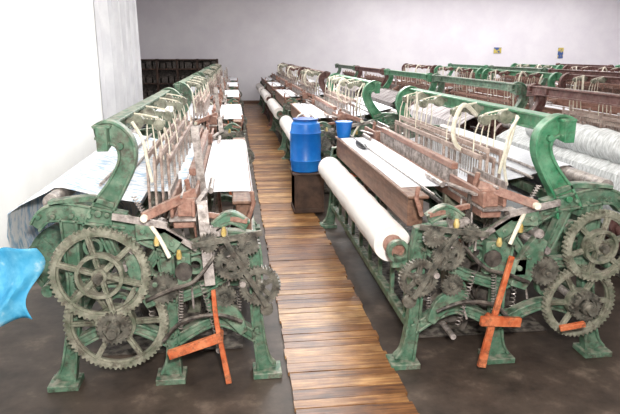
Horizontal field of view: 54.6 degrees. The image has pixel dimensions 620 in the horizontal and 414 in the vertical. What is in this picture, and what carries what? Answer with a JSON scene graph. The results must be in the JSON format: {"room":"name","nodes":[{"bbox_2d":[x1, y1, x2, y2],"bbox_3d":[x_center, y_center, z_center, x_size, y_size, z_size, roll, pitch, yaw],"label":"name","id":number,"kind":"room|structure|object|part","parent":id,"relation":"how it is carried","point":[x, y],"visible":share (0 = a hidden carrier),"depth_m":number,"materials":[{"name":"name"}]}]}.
{"room":"textile factory","nodes":[
{"label":"textile factory","id":0,"kind":"room"},
{"bbox_2d":[0,0,103,247],"bbox_3d":[-3.032,-1.885,5.737,0.150,4.500,15.700,-2,14,-7],"label":"wall","id":1,"kind":"structure","parent":0,"point":[51,96],"depth_m":6.92,"materials":[{"name":"white paint"}]},
{"bbox_2d":[94,0,142,130],"bbox_3d":[-3.573,-3.310,11.388,0.176,4.350,3.600,-2,14,-7],"label":"curtain","id":2,"kind":"object","parent":1,"relation":"hanging from","point":[116,21],"visible":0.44,"depth_m":10.73,"materials":[{"name":"white fabric"}]},
{"bbox_2d":[0,104,619,413],"bbox_3d":[4.137,-1.004,11.553,21.000,0.100,24.700,-2,14,-7],"label":"floor","id":3,"kind":"structure","parent":0,"point":[547,375],"depth_m":3.59,"materials":[{"name":"grey concrete"}]},
{"bbox_2d":[7,87,281,392],"bbox_3d":[-1.112,-0.095,4.763,1.525,1.515,3.485,-2,14,-7],"label":"power loom","id":4,"kind":"object","parent":3,"relation":"on","point":[183,294],"visible":1,"depth_m":3.34,"materials":[{"name":"green paint"}]},
{"bbox_2d":[0,247,44,326],"bbox_3d":[-1.696,0.467,3.048,0.670,0.521,0.151,-2,14,-7],"label":"plastic sheet","id":5,"kind":"object","parent":4,"relation":"attached to","point":[20,269],"visible":1,"depth_m":3.06,"materials":[{"name":"blue plastic"}]},
{"bbox_3d":[-1.253,-0.530,4.646,0.310,0.614,3.200,-2,14,-7],"label":"rail","id":6,"kind":"part","parent":4,"relation":"part of","materials":[{"name":"green metal"}]},
{"bbox_3d":[-0.830,0.467,3.380,1.326,1.115,0.150,-2,14,-7],"label":"frame","id":7,"kind":"part","parent":4,"relation":"part of","materials":[{"name":"green paint"}]},
{"bbox_3d":[-1.200,-0.281,6.293,1.326,1.115,0.150,-2,14,-7],"label":"frame","id":8,"kind":"part","parent":4,"relation":"part of","materials":[{"name":"brown wood"}]},
{"bbox_2d":[141,59,217,99],"bbox_3d":[-4.703,-4.449,21.458,2.860,1.650,0.460,-2,14,-7],"label":"storage rack","id":9,"kind":"object","parent":3,"relation":"on","point":[157,74],"visible":0.4,"depth_m":21.25,"materials":[{"name":"brown wood"}]},
{"bbox_2d":[132,73,255,200],"bbox_3d":[-1.636,-1.156,8.896,1.525,1.515,3.485,-2,14,-7],"label":"power loom","id":10,"kind":"object","parent":3,"relation":"on","point":[202,112],"visible":0.37,"depth_m":7.79,"materials":[{"name":"green paint"}]},
{"bbox_3d":[-1.777,-1.591,8.780,0.310,0.614,3.200,-2,14,-7],"label":"rail","id":11,"kind":"part","parent":10,"relation":"part of","materials":[{"name":"green metal"}]},
{"bbox_3d":[-1.354,-0.594,7.513,1.326,1.115,0.150,-2,14,-7],"label":"frame","id":12,"kind":"part","parent":10,"relation":"part of","materials":[{"name":"green paint"}]},
{"bbox_2d":[181,68,246,130],"bbox_3d":[-2.136,-2.167,12.838,1.525,1.515,3.485,-2,14,-7],"label":"power loom","id":13,"kind":"object","parent":3,"relation":"on","point":[206,73],"visible":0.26,"depth_m":11.76,"materials":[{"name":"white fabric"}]},
{"bbox_3d":[-2.277,-2.602,12.722,0.310,0.614,3.200,-2,14,-7],"label":"rail","id":14,"kind":"part","parent":13,"relation":"part of","materials":[{"name":"green metal"}]},
{"bbox_2d":[205,65,244,126],"bbox_3d":[-2.611,-3.130,16.588,1.525,1.515,3.485,-2,14,-7],"label":"power loom","id":15,"kind":"object","parent":3,"relation":"on","point":[232,85],"visible":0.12,"depth_m":15.53,"materials":[{"name":"green paint"}]},
{"bbox_2d":[211,63,242,113],"bbox_3d":[-3.050,-4.018,20.049,1.525,1.515,3.485,-2,14,-7],"label":"power loom","id":16,"kind":"object","parent":3,"relation":"on","point":[233,79],"visible":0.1,"depth_m":19.03,"materials":[{"name":"green paint"}]},
{"bbox_2d":[256,63,297,112],"bbox_3d":[-0.956,-4.079,20.283,1.661,1.516,3.514,-2,14,-7],"label":"power loom","id":17,"kind":"object","parent":3,"relation":"on","point":[259,86],"visible":0.16,"depth_m":19.73,"materials":[{"name":"green paint"}]},
{"bbox_2d":[260,64,321,126],"bbox_3d":[-0.517,-3.190,16.822,1.661,1.516,3.514,-2,14,-7],"label":"power loom","id":18,"kind":"object","parent":3,"relation":"on","point":[268,92],"visible":0.25,"depth_m":16.03,"materials":[{"name":"red metal"}]},
{"bbox_3d":[-0.771,-3.375,18.347,1.426,1.115,0.150,-2,14,-7],"label":"frame","id":19,"kind":"part","parent":18,"relation":"part of","materials":[{"name":"brown wood"}]},
{"bbox_3d":[-0.402,-2.627,15.434,1.426,1.115,0.150,-2,14,-7],"label":"frame","id":20,"kind":"part","parent":18,"relation":"part of","materials":[{"name":"brown wood"}]},
{"bbox_3d":[-0.330,-3.639,16.759,0.334,0.615,3.200,-2,14,-7],"label":"rail","id":21,"kind":"part","parent":18,"relation":"part of","materials":[{"name":"red metal"}]},
{"bbox_2d":[267,67,346,150],"bbox_3d":[-0.042,-2.228,13.073,1.661,1.516,3.514,-2,14,-7],"label":"power loom","id":22,"kind":"object","parent":3,"relation":"on","point":[293,94],"visible":0.38,"depth_m":12.15,"materials":[{"name":"green paint"}]},
{"bbox_3d":[-0.295,-2.412,14.597,1.426,1.115,0.150,-2,14,-7],"label":"frame","id":23,"kind":"part","parent":22,"relation":"part of","materials":[{"name":"green paint"}]},
{"bbox_3d":[0.074,-1.665,11.684,1.426,1.115,0.150,-2,14,-7],"label":"frame","id":24,"kind":"part","parent":22,"relation":"part of","materials":[{"name":"green paint"}]},
{"bbox_3d":[0.145,-2.676,13.010,0.334,0.615,3.200,-2,14,-7],"label":"rail","id":25,"kind":"part","parent":22,"relation":"part of","materials":[{"name":"red metal"}]},
{"bbox_2d":[243,104,419,413],"bbox_3d":[-0.813,-1.057,11.510,0.654,0.023,22.450,-2,14,-7],"label":"wooden walkway","id":26,"kind":"object","parent":3,"relation":"on","point":[337,363],"visible":0.83,"depth_m":4.33,"materials":[{"name":"brown wood"}]},
{"bbox_2d":[290,168,323,212],"bbox_3d":[-0.033,-0.205,7.173,0.380,0.470,0.400,-2,14,-7],"label":"wooden box","id":27,"kind":"object","parent":26,"relation":"on","point":[307,188],"visible":0.76,"depth_m":7.00,"materials":[{"name":"brown wood"}]},
{"bbox_2d":[290,113,320,172],"bbox_3d":[-0.053,-0.761,7.027,0.372,0.680,0.372,-2,14,-7],"label":"drum","id":28,"kind":"object","parent":27,"relation":"on","point":[305,132],"visible":0.97,"depth_m":6.90,"materials":[{"name":"blue plastic"}]},
{"bbox_3d":[-0.053,-1.018,6.961,0.300,0.030,0.300,-2,14,-7],"label":"lid","id":29,"kind":"part","parent":28,"relation":"part of","materials":[{"name":"blue plastic"}]},
{"bbox_3d":[-0.053,-1.058,6.951,0.217,0.066,0.020,-2,14,-7],"label":"handle","id":30,"kind":"part","parent":28,"relation":"part of","materials":[{"name":"blue plastic"}]},
{"bbox_2d":[279,73,403,192],"bbox_3d":[0.458,-1.216,9.131,1.661,1.516,3.514,-2,14,-7],"label":"power loom","id":31,"kind":"object","parent":3,"relation":"on","point":[357,109],"visible":0.45,"depth_m":8.15,"materials":[{"name":"green paint"}]},
{"bbox_3d":[0.204,-1.401,10.656,1.426,1.115,0.150,-2,14,-7],"label":"frame","id":32,"kind":"part","parent":31,"relation":"part of","materials":[{"name":"green paint"}]},
{"bbox_3d":[0.645,-1.665,9.068,0.334,0.615,3.200,-2,14,-7],"label":"rail","id":33,"kind":"part","parent":31,"relation":"part of","materials":[{"name":"green metal"}]},
{"bbox_3d":[0.574,-0.653,7.743,1.426,1.115,0.150,-2,14,-7],"label":"frame","id":34,"kind":"part","parent":31,"relation":"part of","materials":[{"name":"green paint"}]},
{"bbox_2d":[324,63,366,94],"bbox_3d":[1.211,-3.672,18.701,1.525,1.515,3.485,-2,14,-7],"label":"power loom","id":35,"kind":"object","parent":3,"relation":"on","point":[339,66],"visible":0.09,"depth_m":18.49,"materials":[{"name":"painted green iron"},{"name":"wood"},{"name":"steel"}]},
{"bbox_3d":[1.071,-4.107,18.585,0.310,0.614,3.200,-2,14,-7],"label":"rail","id":36,"kind":"part","parent":35,"relation":"part of","materials":[{"name":"green metal"}]},
{"bbox_2d":[340,65,400,108],"bbox_3d":[1.626,-2.833,15.432,1.525,1.515,3.485,-2,14,-7],"label":"power loom","id":37,"kind":"object","parent":3,"relation":"on","point":[383,80],"visible":0.17,"depth_m":14.76,"materials":[{"name":"red metal"}]},
{"bbox_3d":[1.485,-3.268,15.316,0.310,0.614,3.200,-2,14,-7],"label":"rail","id":38,"kind":"part","parent":37,"relation":"part of","materials":[{"name":"red metal"}]},
{"bbox_2d":[392,63,436,84],"bbox_3d":[3.266,-3.731,18.931,1.661,1.516,3.514,-2,14,-7],"label":"power loom","id":39,"kind":"object","parent":3,"relation":"on","point":[406,65],"visible":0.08,"depth_m":18.38,"materials":[{"name":"red metal"}]},
{"bbox_3d":[3.453,-4.180,18.868,0.334,0.615,3.200,-2,14,-7],"label":"rail","id":40,"kind":"part","parent":39,"relation":"part of","materials":[{"name":"red metal"}]},
{"bbox_2d":[369,68,470,125],"bbox_3d":[2.040,-1.994,12.164,1.525,1.515,3.485,-2,14,-7],"label":"power loom","id":41,"kind":"object","parent":3,"relation":"on","point":[386,96],"visible":0.14,"depth_m":11.77,"materials":[{"name":"green paint"}]},
{"bbox_3d":[1.899,-2.429,12.047,0.310,0.614,3.200,-2,14,-7],"label":"rail","id":42,"kind":"part","parent":41,"relation":"part of","materials":[{"name":"green metal"}]},
{"bbox_2d":[422,65,484,94],"bbox_3d":[3.680,-2.893,15.662,1.661,1.516,3.514,-2,14,-7],"label":"power loom","id":43,"kind":"object","parent":3,"relation":"on","point":[478,71],"visible":0.09,"depth_m":14.79,"materials":[{"name":"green metal"}]},
{"bbox_3d":[3.867,-3.341,15.599,0.334,0.615,3.200,-2,14,-7],"label":"rail","id":44,"kind":"part","parent":43,"relation":"part of","materials":[{"name":"green metal"}]},
{"bbox_2d":[318,86,619,370],"bbox_3d":[1.072,-0.158,5.008,1.661,1.516,3.514,-2,14,-7],"label":"power loom","id":45,"kind":"object","parent":3,"relation":"on","point":[535,216],"visible":1,"depth_m":3.65,"materials":[{"name":"green paint"}]},
{"bbox_2d":[335,120,352,137],"bbox_3d":[0.348,-0.800,6.184,0.184,0.165,0.184,-2,14,-7],"label":"bucket","id":46,"kind":"object","parent":45,"relation":"on","point":[343,127],"visible":0.98,"depth_m":6.13,"materials":[{"name":"plastic"}]},
{"bbox_2d":[355,140,366,148],"bbox_3d":[0.463,-0.571,5.482,0.056,0.056,0.410,-3,15,-10],"label":"weaving shuttle","id":47,"kind":"object","parent":45,"relation":"on","point":[362,145],"visible":1,"depth_m":5.40,"materials":[{"name":"black paint"}]},
{"bbox_3d":[0.818,-0.342,6.532,1.426,1.115,0.150,-2,14,-7],"label":"frame","id":48,"kind":"part","parent":45,"relation":"part of","materials":[{"name":"green paint"}]},
{"bbox_3d":[1.258,-0.606,4.945,0.334,0.615,3.200,-2,14,-7],"label":"rail","id":49,"kind":"part","parent":45,"relation":"part of","materials":[{"name":"green metal"}]},
{"bbox_3d":[1.187,0.405,3.619,1.426,1.115,0.150,-2,14,-7],"label":"frame","id":50,"kind":"part","parent":45,"relation":"part of","materials":[{"name":"green paint"}]},
{"bbox_2d":[444,63,498,80],"bbox_3d":[5.082,-3.790,19.162,1.525,1.515,3.485,-2,14,-7],"label":"power loom","id":51,"kind":"object","parent":3,"relation":"on","point":[449,64],"visible":0.03,"depth_m":19.17,"materials":[{"name":"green metal"}]},
{"bbox_3d":[4.941,-4.225,19.045,0.310,0.614,3.200,-2,14,-7],"label":"rail","id":52,"kind":"part","parent":51,"relation":"part of","materials":[{"name":"green metal"}]},
{"bbox_2d":[408,73,549,139],"bbox_3d":[2.454,-1.155,8.895,1.525,1.515,3.485,-2,14,-7],"label":"power loom","id":53,"kind":"object","parent":3,"relation":"on","point":[440,115],"visible":0.18,"depth_m":8.34,"materials":[{"name":"painted green iron"},{"name":"wood"},{"name":"steel"}]},
{"bbox_3d":[2.314,-1.590,8.778,0.310,0.614,3.200,-2,14,-7],"label":"rail","id":54,"kind":"part","parent":53,"relation":"part of","materials":[{"name":"green metal"}]},
{"bbox_3d":[2.736,-0.594,7.512,1.326,1.115,0.150,-2,14,-7],"label":"frame","id":55,"kind":"part","parent":53,"relation":"part of","materials":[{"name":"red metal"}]},
{"bbox_2d":[455,68,561,128],"bbox_3d":[4.095,-2.054,12.394,1.661,1.516,3.514,-2,14,-7],"label":"power loom","id":56,"kind":"object","parent":3,"relation":"on","point":[551,77],"visible":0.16,"depth_m":12.03,"materials":[{"name":"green metal"}]},
{"bbox_3d":[4.281,-2.502,12.331,0.334,0.615,3.200,-2,14,-7],"label":"rail","id":57,"kind":"part","parent":56,"relation":"part of","materials":[{"name":"green metal"}]},
{"bbox_2d":[488,65,557,86],"bbox_3d":[5.497,-2.951,15.893,1.525,1.515,3.485,-2,14,-7],"label":"power loom","id":58,"kind":"object","parent":3,"relation":"on","point":[510,79],"visible":0.06,"depth_m":15.48,"materials":[{"name":"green metal"}]},
{"bbox_2d":[500,63,563,78],"bbox_3d":[7.087,-3.848,19.386,1.661,1.516,3.514,-2,14,-7],"label":"power loom","id":59,"kind":"object","parent":3,"relation":"on","point":[513,64],"visible":0.02,"depth_m":18.98,"materials":[{"name":"green paint"}]},
{"bbox_3d":[7.274,-4.296,19.322,0.334,0.615,3.200,-2,14,-7],"label":"rail","id":60,"kind":"part","parent":59,"relation":"part of","materials":[{"name":"green metal"}]},
{"bbox_2d":[495,83,619,277],"bbox_3d":[2.875,-0.304,5.578,1.525,1.515,3.485,-2,14,-7],"label":"power loom","id":61,"kind":"object","parent":3,"relation":"on","point":[595,149],"visible":0.41,"depth_m":5.27,"materials":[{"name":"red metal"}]},
{"bbox_3d":[2.788,-0.490,7.108,1.326,1.115,0.150,-2,14,-7],"label":"frame","id":62,"kind":"part","parent":61,"relation":"part of","materials":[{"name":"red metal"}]},
{"bbox_3d":[2.734,-0.739,5.462,0.310,0.614,3.200,-2,14,-7],"label":"rail","id":63,"kind":"part","parent":61,"relation":"part of","materials":[{"name":"brown wood"}]},
{"bbox_2d":[525,73,619,115],"bbox_3d":[4.509,-1.214,9.125,1.661,1.516,3.514,-2,14,-7],"label":"power loom","id":64,"kind":"object","parent":3,"relation":"on","point":[553,105],"visible":0.17,"depth_m":9.56,"materials":[{"name":"green paint"}]},
{"bbox_3d":[4.696,-1.663,9.062,0.334,0.615,3.200,-2,14,-7],"label":"rail","id":65,"kind":"part","parent":64,"relation":"part of","materials":[{"name":"red metal"}]},
{"bbox_2d":[546,68,619,93],"bbox_3d":[5.911,-2.112,12.624,1.525,1.515,3.485,-2,14,-7],"label":"power loom","id":66,"kind":"object","parent":3,"relation":"on","point":[602,87],"visible":0.13,"depth_m":12.42,"materials":[{"name":"red metal"}]},
{"bbox_3d":[5.770,-2.547,12.508,0.310,0.614,3.200,-2,14,-7],"label":"rail","id":67,"kind":"part","parent":66,"relation":"part of","materials":[{"name":"red metal"}]},
{"bbox_2d":[556,63,613,71],"bbox_3d":[8.953,-3.909,19.622,1.525,1.515,3.485,-2,14,-7],"label":"power loom","id":68,"kind":"object","parent":3,"relation":"on","point":[556,63],"visible":0.04,"depth_m":19.09,"materials":[{"name":"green metal"}]},
{"bbox_3d":[8.812,-4.343,19.505,0.310,0.614,3.200,-2,14,-7],"label":"rail","id":69,"kind":"part","parent":68,"relation":"part of","materials":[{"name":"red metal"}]},
{"bbox_2d":[555,65,619,85],"bbox_3d":[7.502,-3.009,16.117,1.661,1.516,3.514,-2,14,-7],"label":"power loom","id":70,"kind":"object","parent":3,"relation":"on","point":[566,67],"visible":0.02,"depth_m":16.33,"materials":[{"name":"red metal"}]},
{"bbox_3d":[7.688,-3.458,16.054,0.334,0.615,3.200,-2,14,-7],"label":"rail","id":71,"kind":"part","parent":70,"relation":"part of","materials":[{"name":"red metal"}]},
{"bbox_2d":[136,0,619,99],"bbox_3d":[2.644,-6.254,22.758,21.000,4.500,0.200,-2,14,-7],"label":"wall","id":72,"kind":"structure","parent":0,"point":[250,38],"depth_m":22.57,"materials":[{"name":"white paint"}]},
{"bbox_2d":[242,100,262,103],"bbox_3d":[2.658,-4.104,23.192,20.600,0.120,0.030,-2,14,-7],"label":"baseboard","id":73,"kind":"structure","parent":72,"relation":"attached to","point":[244,101],"depth_m":22.60,"materials":[{"name":"brown wood"}]},
{"bbox_2d":[494,47,501,52],"bbox_3d":[7.274,-6.075,23.268,0.300,0.220,0.025,-2,14,-7],"label":"wall sign","id":74,"kind":"object","parent":72,"relation":"attached to","point":[496,49],"visible":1,"depth_m":23.25,"materials":[{"name":"yellow paper"}]},
{"bbox_2d":[557,48,563,57],"bbox_3d":[9.854,-6.057,23.600,0.220,0.400,0.025,-2,14,-7],"label":"wall sign","id":75,"kind":"object","parent":72,"relation":"attached to","point":[560,50],"visible":1,"depth_m":23.59,"materials":[{"name":"paper"}]}
]}

